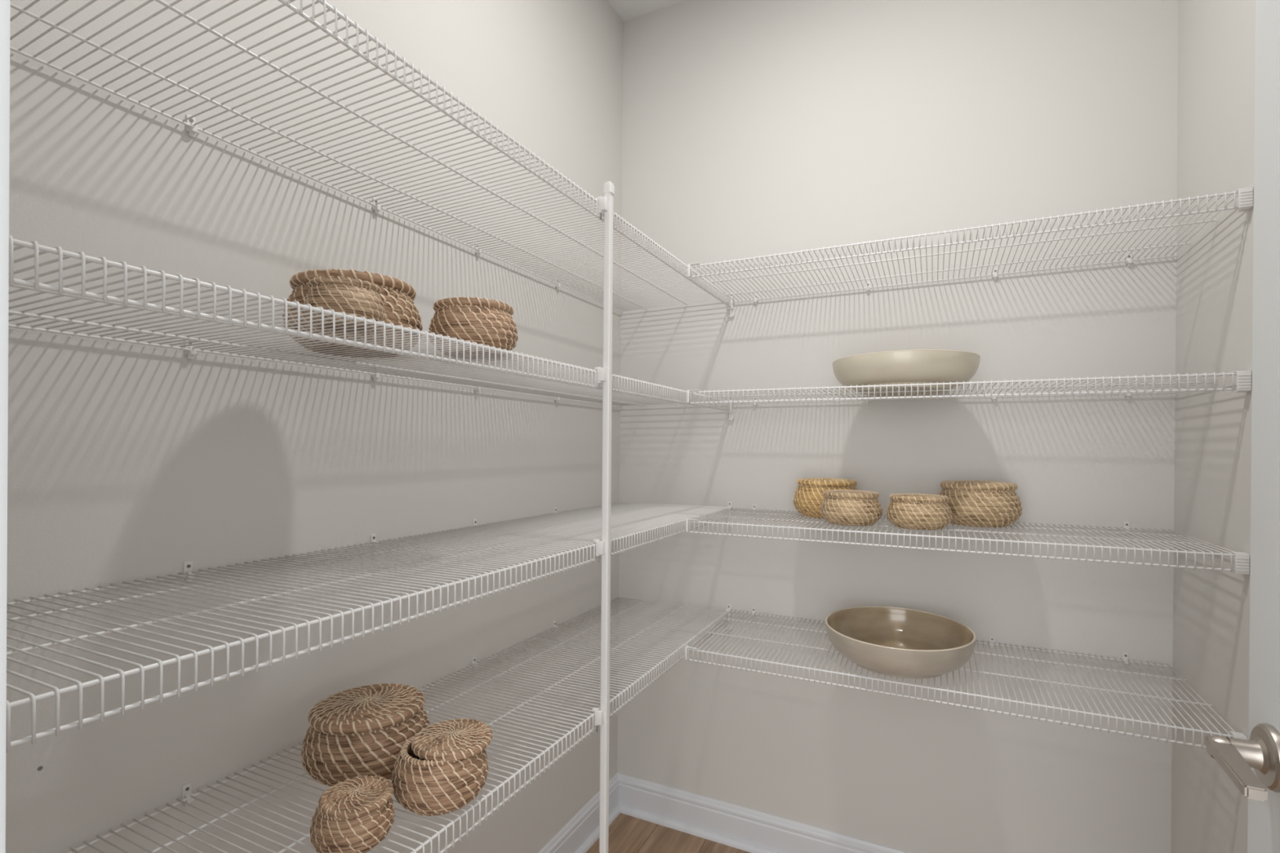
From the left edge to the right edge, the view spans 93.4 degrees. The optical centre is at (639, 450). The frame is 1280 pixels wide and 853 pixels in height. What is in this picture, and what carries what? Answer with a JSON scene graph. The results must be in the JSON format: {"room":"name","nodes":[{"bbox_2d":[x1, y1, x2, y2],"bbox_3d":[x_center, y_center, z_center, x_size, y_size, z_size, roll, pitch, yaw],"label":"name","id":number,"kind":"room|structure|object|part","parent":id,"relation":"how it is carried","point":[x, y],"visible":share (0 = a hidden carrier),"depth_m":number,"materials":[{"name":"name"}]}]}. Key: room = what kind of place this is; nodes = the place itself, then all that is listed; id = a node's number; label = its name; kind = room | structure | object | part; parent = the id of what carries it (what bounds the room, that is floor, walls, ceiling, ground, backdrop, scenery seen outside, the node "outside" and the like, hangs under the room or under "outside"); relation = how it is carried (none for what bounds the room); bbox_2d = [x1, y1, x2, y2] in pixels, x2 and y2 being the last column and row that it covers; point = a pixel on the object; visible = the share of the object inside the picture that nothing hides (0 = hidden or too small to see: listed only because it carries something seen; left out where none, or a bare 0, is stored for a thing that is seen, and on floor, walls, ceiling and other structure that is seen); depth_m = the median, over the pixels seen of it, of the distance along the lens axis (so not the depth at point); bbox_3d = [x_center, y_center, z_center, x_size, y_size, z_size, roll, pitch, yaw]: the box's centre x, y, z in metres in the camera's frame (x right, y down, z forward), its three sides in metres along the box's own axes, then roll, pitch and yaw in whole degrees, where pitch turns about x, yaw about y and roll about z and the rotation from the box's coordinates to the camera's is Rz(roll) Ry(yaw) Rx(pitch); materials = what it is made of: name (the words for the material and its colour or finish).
{"room":"food storage area","nodes":[
{"label":"food storage area","id":0,"kind":"room"},
{"bbox_2d":[5,0,622,852],"bbox_3d":[-0.525,-0.134,1.394,0.100,2.870,2.060,0,0,26],"label":"wall","id":1,"kind":"structure","parent":0,"point":[127,462],"depth_m":1.05,"materials":[{"name":"paint"}]},
{"bbox_2d":[5,502,732,752],"bbox_3d":[-0.286,0.210,1.290,0.437,0.087,1.839,0,0,26],"label":"wire shelf","id":2,"kind":"object","parent":1,"relation":"attached to","point":[584,525],"visible":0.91,"depth_m":0.84,"materials":[{"name":"white metal"}]},
{"bbox_3d":[-0.470,0.191,1.377,0.004,0.004,1.832,0,0,26],"label":"rod","id":3,"kind":"part","parent":2,"relation":"part of","materials":[{"name":"white metal"}]},
{"bbox_3d":[-0.382,0.191,1.335,0.004,0.004,1.832,0,0,26],"label":"rod","id":4,"kind":"part","parent":2,"relation":"part of","materials":[{"name":"white metal"}]},
{"bbox_3d":[-0.244,0.190,1.267,0.004,0.004,1.832,0,0,26],"label":"rod","id":5,"kind":"part","parent":2,"relation":"part of","materials":[{"name":"white metal"}]},
{"bbox_2d":[8,235,733,421],"bbox_3d":[-0.284,-0.143,1.289,0.430,0.083,1.837,0,0,26],"label":"wire shelf","id":6,"kind":"object","parent":1,"relation":"attached to","point":[555,380],"visible":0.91,"depth_m":0.84,"materials":[{"name":"white metal"}]},
{"bbox_3d":[-0.467,-0.157,1.377,0.004,0.004,1.832,0,0,26],"label":"rod","id":7,"kind":"part","parent":6,"relation":"part of","materials":[{"name":"white metal"}]},
{"bbox_3d":[-0.379,-0.157,1.334,0.004,0.005,1.832,0,0,26],"label":"rod","id":8,"kind":"part","parent":6,"relation":"part of","materials":[{"name":"white metal"}]},
{"bbox_2d":[303,275,385,332],"bbox_3d":[-0.384,-0.189,0.786,0.095,0.059,0.094,0,0,13],"label":"seagrass basket","id":9,"kind":"object","parent":6,"relation":"on","point":[360,298],"visible":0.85,"depth_m":0.75,"materials":[{"name":"beige wicker"}]},
{"bbox_3d":[-0.241,-0.158,1.267,0.004,0.005,1.832,0,0,26],"label":"rod","id":10,"kind":"part","parent":6,"relation":"part of","materials":[{"name":"white metal"}]},
{"bbox_2d":[282,267,422,358],"bbox_3d":[-0.459,-0.216,0.974,0.203,0.116,0.204,0,0,-25],"label":"seagrass basket","id":11,"kind":"object","parent":6,"relation":"on","point":[397,296],"visible":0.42,"depth_m":0.92,"materials":[{"name":"brown wicker"}]},
{"bbox_2d":[428,296,518,359],"bbox_3d":[-0.280,-0.204,1.018,0.145,0.088,0.146,0,0,-15],"label":"seagrass basket","id":12,"kind":"object","parent":6,"relation":"on","point":[486,322],"visible":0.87,"depth_m":0.96,"materials":[{"name":"brown wicker"}]},
{"bbox_2d":[9,0,734,318],"bbox_3d":[-0.281,-0.488,1.289,0.430,0.083,1.838,0,0,26],"label":"wire shelf","id":13,"kind":"object","parent":1,"relation":"attached to","point":[192,127],"visible":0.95,"depth_m":0.98,"materials":[{"name":"white metal"}]},
{"bbox_3d":[-0.096,-0.472,1.197,0.004,0.004,1.832,0,0,26],"label":"lip rod","id":14,"kind":"part","parent":13,"relation":"part of","materials":[{"name":"white metal"}]},
{"bbox_3d":[-0.096,-0.502,1.197,0.004,0.005,1.832,0,0,26],"label":"rod","id":15,"kind":"part","parent":13,"relation":"part of","materials":[{"name":"white metal"}]},
{"bbox_2d":[67,597,732,852],"bbox_3d":[-0.289,0.555,1.290,0.430,0.083,1.837,0,0,26],"label":"wire shelf","id":16,"kind":"object","parent":1,"relation":"attached to","point":[188,797],"visible":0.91,"depth_m":1.25,"materials":[{"name":"white metal"}]},
{"bbox_2d":[309,775,394,852],"bbox_3d":[-0.387,0.494,0.813,0.104,0.068,0.103,1,0,38],"label":"seagrass basket","id":17,"kind":"object","parent":16,"relation":"on","point":[355,815],"visible":1,"depth_m":0.79,"materials":[{"name":"brown wicker"}]},
{"bbox_2d":[300,683,430,786],"bbox_3d":[-0.454,0.473,1.010,0.198,0.115,0.197,1,0,41],"label":"seagrass basket","id":18,"kind":"object","parent":16,"relation":"on","point":[360,731],"visible":0.83,"depth_m":0.94,"materials":[{"name":"brown wicker"}]},
{"bbox_2d":[391,718,493,816],"bbox_3d":[-0.301,0.480,0.918,0.142,0.097,0.140,0,0,17],"label":"seagrass basket","id":19,"kind":"object","parent":16,"relation":"on","point":[441,769],"visible":1,"depth_m":0.88,"materials":[{"name":"brown wicker"}]},
{"bbox_3d":[-0.247,0.534,1.268,0.004,0.004,1.832,0,0,26],"label":"rod","id":20,"kind":"part","parent":16,"relation":"part of","materials":[{"name":"white metal"}]},
{"bbox_3d":[-0.104,0.533,1.198,0.004,0.004,1.832,0,0,26],"label":"rod","id":21,"kind":"part","parent":16,"relation":"part of","materials":[{"name":"white metal"}]},
{"bbox_3d":[-0.104,0.562,1.198,0.004,0.005,1.832,0,0,26],"label":"lip rod","id":22,"kind":"part","parent":16,"relation":"part of","materials":[{"name":"white metal"}]},
{"bbox_2d":[538,773,620,852],"bbox_3d":[-0.473,1.240,1.377,0.030,0.123,1.840,0,0,26],"label":"baseboard","id":23,"kind":"structure","parent":1,"relation":"attached to","point":[581,832],"depth_m":1.98,"materials":[{"name":"white paint"}]},
{"bbox_3d":[-0.467,1.292,1.374,0.017,0.020,1.814,0,0,26],"label":"shoe molding","id":24,"kind":"part","parent":23,"relation":"part of","materials":[{"name":"white paint"}]},
{"bbox_2d":[607,0,685,22],"bbox_3d":[0.240,-1.603,1.024,1.777,0.080,2.060,0,0,26],"label":"ceiling","id":25,"kind":"structure","parent":0,"point":[627,10],"depth_m":2.13,"materials":[{"name":"white paint"}]},
{"bbox_2d":[586,813,750,852],"bbox_3d":[-0.010,1.331,0.561,1.777,0.050,3.100,0,0,26],"label":"floor","id":26,"kind":"structure","parent":0,"point":[627,833],"depth_m":2.02,"materials":[{"name":"brown wood"}]},
{"bbox_2d":[591,181,614,852],"bbox_3d":[-0.077,0.380,1.226,0.032,1.850,0.030,0,0,26],"label":"support pole","id":27,"kind":"object","parent":26,"relation":"on","point":[602,713],"visible":1,"depth_m":1.22,"materials":[{"name":"white metal"}]},
{"bbox_2d":[617,0,1178,852],"bbox_3d":[0.658,-0.126,1.907,1.577,2.870,0.100,0,0,26],"label":"wall","id":28,"kind":"structure","parent":0,"point":[751,128],"depth_m":1.79,"materials":[{"name":"paint"}]},
{"bbox_2d":[617,773,909,852],"bbox_3d":[0.619,1.247,1.851,1.577,0.123,0.030,0,0,26],"label":"baseboard","id":29,"kind":"structure","parent":28,"relation":"attached to","point":[752,831],"depth_m":2.01,"materials":[{"name":"white paint"}]},
{"bbox_3d":[0.616,1.299,1.846,1.551,0.020,0.017,0,0,26],"label":"shoe molding","id":30,"kind":"part","parent":29,"relation":"part of","materials":[{"name":"white paint"}]},
{"bbox_2d":[684,607,1248,749],"bbox_3d":[0.730,0.551,1.589,1.157,0.066,0.410,0,0,26],"label":"wire shelf","id":31,"kind":"object","parent":28,"relation":"attached to","point":[1125,655],"visible":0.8,"depth_m":1.45,"materials":[{"name":"white metal"}]},
{"bbox_2d":[825,606,976,679],"bbox_3d":[0.662,0.495,1.554,0.354,0.100,0.354,0,0,-22],"label":"ceramic bowl","id":32,"kind":"object","parent":31,"relation":"on","point":[888,641],"visible":1,"depth_m":1.59,"materials":[{"name":"ceramic"}]},
{"bbox_3d":[0.643,0.579,1.415,1.132,0.005,0.004,0,2,26],"label":"lip rod","id":33,"kind":"part","parent":31,"relation":"part of","materials":[{"name":"white metal"}]},
{"bbox_3d":[0.819,0.538,1.762,1.144,0.005,0.004,0,2,26],"label":"rod","id":34,"kind":"part","parent":31,"relation":"part of","materials":[{"name":"white metal"}]},
{"bbox_3d":[0.779,0.541,1.680,1.144,0.004,0.004,0,2,26],"label":"rod","id":35,"kind":"part","parent":31,"relation":"part of","materials":[{"name":"white metal"}]},
{"bbox_3d":[0.715,0.545,1.549,1.144,0.004,0.004,0,2,26],"label":"rod","id":36,"kind":"part","parent":31,"relation":"part of","materials":[{"name":"white metal"}]},
{"bbox_3d":[0.643,0.550,1.414,1.132,0.005,0.004,0,2,26],"label":"rod","id":37,"kind":"part","parent":31,"relation":"part of","materials":[{"name":"white metal"}]},
{"bbox_2d":[685,504,1249,574],"bbox_3d":[0.732,0.207,1.587,1.157,0.054,0.410,0,0,26],"label":"wire shelf","id":38,"kind":"object","parent":28,"relation":"attached to","point":[1242,566],"visible":0.87,"depth_m":1.41,"materials":[{"name":"white metal"}]},
{"bbox_2d":[792,477,857,518],"bbox_3d":[0.548,0.137,1.774,0.189,0.114,0.189,0,0,-11],"label":"seagrass basket","id":39,"kind":"object","parent":38,"relation":"on","point":[808,495],"visible":0.73,"depth_m":1.72,"materials":[{"name":"brown wicker"}]},
{"bbox_2d":[820,489,882,526],"bbox_3d":[0.559,0.149,1.599,0.155,0.089,0.155,0,0,-31],"label":"seagrass basket","id":40,"kind":"object","parent":38,"relation":"on","point":[855,508],"visible":1,"depth_m":1.54,"materials":[{"name":"brown wicker"}]},
{"bbox_2d":[885,493,952,530],"bbox_3d":[0.706,0.152,1.530,0.153,0.086,0.153,0,0,1],"label":"seagrass basket","id":41,"kind":"object","parent":38,"relation":"on","point":[917,511],"visible":1,"depth_m":1.47,"materials":[{"name":"brown wicker"}]},
{"bbox_3d":[0.822,0.200,1.761,1.144,0.004,0.004,0,0,26],"label":"rod","id":42,"kind":"part","parent":38,"relation":"part of","materials":[{"name":"white metal"}]},
{"bbox_3d":[0.782,0.199,1.679,1.144,0.004,0.004,0,0,26],"label":"rod","id":43,"kind":"part","parent":38,"relation":"part of","materials":[{"name":"white metal"}]},
{"bbox_3d":[0.718,0.199,1.548,1.144,0.004,0.004,0,0,26],"label":"rod","id":44,"kind":"part","parent":38,"relation":"part of","materials":[{"name":"white metal"}]},
{"bbox_3d":[0.645,0.228,1.413,1.132,0.005,0.004,0,0,26],"label":"lip rod","id":45,"kind":"part","parent":38,"relation":"part of","materials":[{"name":"white metal"}]},
{"bbox_3d":[0.645,0.199,1.413,1.132,0.004,0.004,0,0,26],"label":"rod","id":46,"kind":"part","parent":38,"relation":"part of","materials":[{"name":"white metal"}]},
{"bbox_2d":[937,480,1022,527],"bbox_3d":[0.899,0.138,1.606,0.201,0.118,0.201,0,0,-3],"label":"seagrass basket","id":47,"kind":"object","parent":38,"relation":"on","point":[972,503],"visible":0.91,"depth_m":1.53,"materials":[{"name":"brown wicker"}]},
{"bbox_2d":[686,370,1251,406],"bbox_3d":[0.734,-0.145,1.587,1.157,0.054,0.410,1,0,26],"label":"wire shelf","id":48,"kind":"object","parent":28,"relation":"attached to","point":[1243,377],"visible":1,"depth_m":1.44,"materials":[{"name":"white metal"}]},
{"bbox_2d":[832,349,980,395],"bbox_3d":[0.703,-0.199,1.613,0.361,0.083,0.361,1,0,26],"label":"ceramic bowl","id":49,"kind":"object","parent":48,"relation":"on","point":[917,366],"visible":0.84,"depth_m":1.48,"materials":[{"name":"ceramic"}]},
{"bbox_3d":[0.824,-0.152,1.760,1.144,0.005,0.004,1,0,26],"label":"rod","id":50,"kind":"part","parent":48,"relation":"part of","materials":[{"name":"white metal"}]},
{"bbox_3d":[0.784,-0.152,1.678,1.144,0.004,0.004,1,0,26],"label":"rod","id":51,"kind":"part","parent":48,"relation":"part of","materials":[{"name":"white metal"}]},
{"bbox_3d":[0.721,-0.153,1.547,1.144,0.004,0.004,1,0,26],"label":"rod","id":52,"kind":"part","parent":48,"relation":"part of","materials":[{"name":"white metal"}]},
{"bbox_3d":[0.648,-0.125,1.412,1.132,0.004,0.004,1,0,26],"label":"lip rod","id":53,"kind":"part","parent":48,"relation":"part of","materials":[{"name":"white metal"}]},
{"bbox_3d":[0.648,-0.154,1.412,1.132,0.004,0.004,1,0,26],"label":"rod","id":54,"kind":"part","parent":48,"relation":"part of","materials":[{"name":"white metal"}]},
{"bbox_2d":[687,186,1253,304],"bbox_3d":[0.738,-0.489,1.587,1.157,0.044,0.411,0,0,26],"label":"wire shelf","id":55,"kind":"object","parent":28,"relation":"attached to","point":[1245,195],"visible":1,"depth_m":1.49,"materials":[{"name":"white metal"}]},
{"bbox_3d":[0.827,-0.491,1.760,1.144,0.005,0.004,0,-1,26],"label":"rod","id":56,"kind":"part","parent":55,"relation":"part of","materials":[{"name":"white metal"}]},
{"bbox_3d":[0.787,-0.494,1.678,1.144,0.005,0.004,0,-1,26],"label":"rod","id":57,"kind":"part","parent":55,"relation":"part of","materials":[{"name":"white metal"}]},
{"bbox_3d":[0.723,-0.498,1.547,1.144,0.005,0.004,0,-1,26],"label":"rod","id":58,"kind":"part","parent":55,"relation":"part of","materials":[{"name":"white metal"}]},
{"bbox_3d":[0.650,-0.473,1.411,1.132,0.005,0.004,0,-1,26],"label":"lip rod","id":59,"kind":"part","parent":55,"relation":"part of","materials":[{"name":"white metal"}]},
{"bbox_3d":[0.651,-0.502,1.412,1.132,0.005,0.004,0,-1,26],"label":"rod","id":60,"kind":"part","parent":55,"relation":"part of","materials":[{"name":"white metal"}]},
{"bbox_2d":[1170,0,1255,852],"bbox_3d":[0.983,-0.121,0.659,0.100,2.870,2.060,0,0,26],"label":"wall","id":61,"kind":"structure","parent":0,"point":[1217,37],"depth_m":1.31,"materials":[{"name":"paint"}]},
{"bbox_3d":[-0.196,-0.130,0.154,1.577,2.870,0.120,0,0,26],"label":"wall","id":62,"kind":"structure","parent":0,"visible":0},
{"bbox_2d":[0,0,10,852],"bbox_3d":[-0.339,0.248,0.298,0.072,2.112,0.015,0,0,26],"label":"trim","id":63,"kind":"structure","parent":62,"relation":"attached to","point":[5,5],"depth_m":0.29,"materials":[{"name":"white paint"}]},
{"bbox_3d":[0.336,0.275,-0.106,0.018,2.070,0.120,0,0,26],"label":"trim","id":64,"kind":"structure","parent":0,"visible":0},
{"bbox_2d":[1204,0,1279,852],"bbox_3d":[0.474,0.282,0.314,0.092,2.033,0.739,0,0,26],"label":"door","id":65,"kind":"structure","parent":64,"relation":"attached to","point":[1253,764],"depth_m":0.60,"materials":[{"name":"white paint"}]},
{"bbox_3d":[0.561,0.297,0.568,0.018,0.011,0.112,0,0,30],"label":"lever","id":66,"kind":"part","parent":65,"relation":"part of","materials":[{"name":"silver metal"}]}
]}

